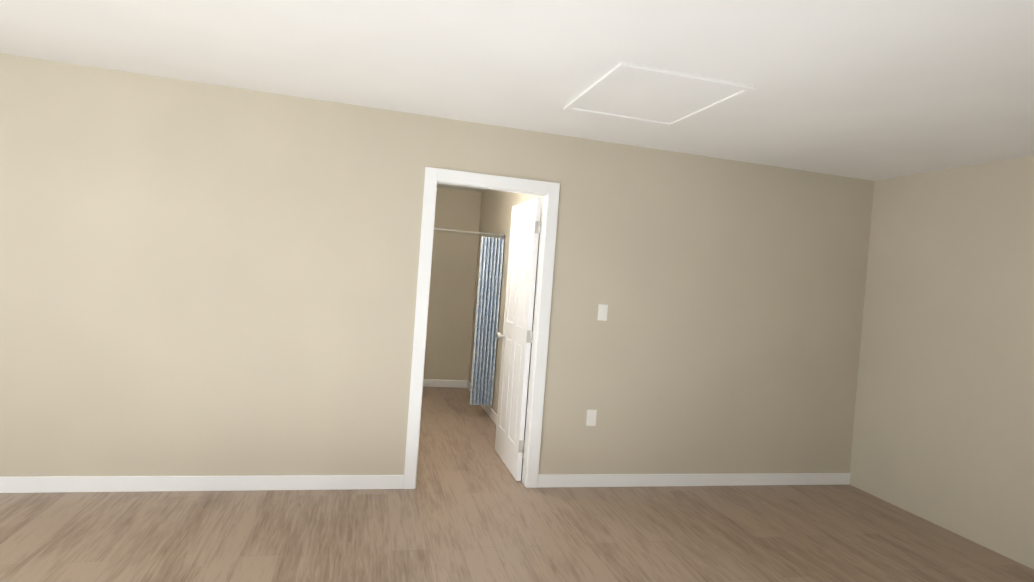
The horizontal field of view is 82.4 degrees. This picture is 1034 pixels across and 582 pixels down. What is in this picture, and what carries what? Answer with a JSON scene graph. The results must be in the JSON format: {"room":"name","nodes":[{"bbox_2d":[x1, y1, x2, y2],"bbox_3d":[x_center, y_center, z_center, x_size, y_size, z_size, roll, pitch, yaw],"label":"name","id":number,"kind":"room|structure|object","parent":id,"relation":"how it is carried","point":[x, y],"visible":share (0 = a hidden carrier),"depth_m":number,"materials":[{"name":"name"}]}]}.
{"room":"empty room","nodes":[
{"label":"empty room","id":0,"kind":"room"},
{"bbox_2d":[0,53,873,476],"bbox_3d":[-0.802,0.071,3.922,7.420,2.526,0.100,4,1,-14],"label":"wall","id":1,"kind":"structure","parent":0,"point":[200,279],"depth_m":3.79,"materials":[{"name":"beige paint"}]},
{"bbox_2d":[434,228,504,405],"bbox_3d":[-0.925,0.246,5.828,1.529,1.762,0.100,4,1,-14],"label":"shower curtain","id":2,"kind":"object","parent":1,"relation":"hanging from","point":[486,320],"visible":0.98,"depth_m":5.98,"materials":[{"name":"blue fabric"}]},
{"bbox_2d":[403,167,559,488],"bbox_3d":[-0.242,0.281,4.065,0.930,2.142,0.118,4,1,-14],"label":"door frame","id":3,"kind":"structure","parent":1,"relation":"attached to","point":[547,191],"depth_m":4.04,"materials":[{"name":"paint"}]},
{"bbox_2d":[495,198,541,480],"bbox_3d":[-0.005,0.333,4.568,0.167,2.037,0.752,4,1,-14],"label":"bathroom door","id":4,"kind":"structure","parent":1,"relation":"in","point":[517,335],"depth_m":4.46,"materials":[{"name":"paint"}]},
{"bbox_2d":[586,410,596,425],"bbox_3d":[0.535,0.910,4.238,0.072,0.117,0.008,4,1,-14],"label":"outlet","id":5,"kind":"object","parent":1,"relation":"attached to","point":[591,418],"visible":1,"depth_m":4.24,"materials":[{"name":"white plastic"}]},
{"bbox_2d":[597,304,607,320],"bbox_3d":[0.615,0.154,4.225,0.072,0.116,0.015,4,1,-14],"label":"light switch","id":6,"kind":"object","parent":1,"relation":"attached to","point":[602,311],"visible":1,"depth_m":4.23,"materials":[{"name":"white plastic"}]},
{"bbox_2d":[0,387,1033,581],"bbox_3d":[0.884,1.529,2.187,10.010,0.247,11.600,4,1,-14],"label":"floor","id":7,"kind":"structure","parent":0,"point":[469,508],"depth_m":3.37,"materials":[{"name":"brown wood"}]},
{"bbox_2d":[0,0,1033,191],"bbox_3d":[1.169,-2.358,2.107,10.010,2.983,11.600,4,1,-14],"label":"ceiling","id":8,"kind":"structure","parent":0,"point":[873,90],"depth_m":2.73,"materials":[{"name":"paint"}]},
{"bbox_2d":[564,62,755,125],"bbox_3d":[0.707,-1.015,3.127,0.700,0.028,0.800,4,1,-14],"label":"attic hatch","id":9,"kind":"object","parent":8,"relation":"attached to","point":[628,91],"depth_m":3.05,"materials":[{"name":"paint"}]},
{"bbox_2d":[850,156,1033,568],"bbox_3d":[3.365,0.448,2.775,0.115,2.584,11.600,4,1,-14],"label":"wall","id":10,"kind":"structure","parent":0,"point":[943,431],"depth_m":4.04,"materials":[{"name":"beige paint"}]},
{"bbox_3d":[1.042,-1.120,2.072,10.110,5.439,11.700,4,1,-14],"label":"wall","id":11,"kind":"structure","parent":0,"visible":0},
{"bbox_2d":[0,475,403,492],"bbox_3d":[-2.607,1.128,3.447,3.835,0.120,0.013,4,1,-14],"label":"baseboard","id":12,"kind":"structure","parent":11,"relation":"attached to","point":[42,484],"depth_m":3.60,"materials":[{"name":"paint"}]},
{"bbox_2d":[423,379,467,387],"bbox_3d":[-1.380,1.121,7.269,1.500,0.103,0.013,4,1,-14],"label":"baseboard","id":13,"kind":"structure","parent":11,"relation":"attached to","point":[426,382],"depth_m":7.38,"materials":[{"name":"paint"}]},
{"bbox_2d":[464,381,523,457],"bbox_3d":[-0.219,1.257,5.871,0.013,0.124,3.300,4,1,-14],"label":"baseboard","id":14,"kind":"structure","parent":11,"relation":"attached to","point":[488,409],"depth_m":6.11,"materials":[{"name":"paint"}]},
{"bbox_2d":[537,473,850,487],"bbox_3d":[1.427,1.432,4.483,2.655,0.112,0.013,4,1,-14],"label":"baseboard","id":15,"kind":"structure","parent":11,"relation":"attached to","point":[737,479],"depth_m":4.44,"materials":[{"name":"paint"}]}
]}

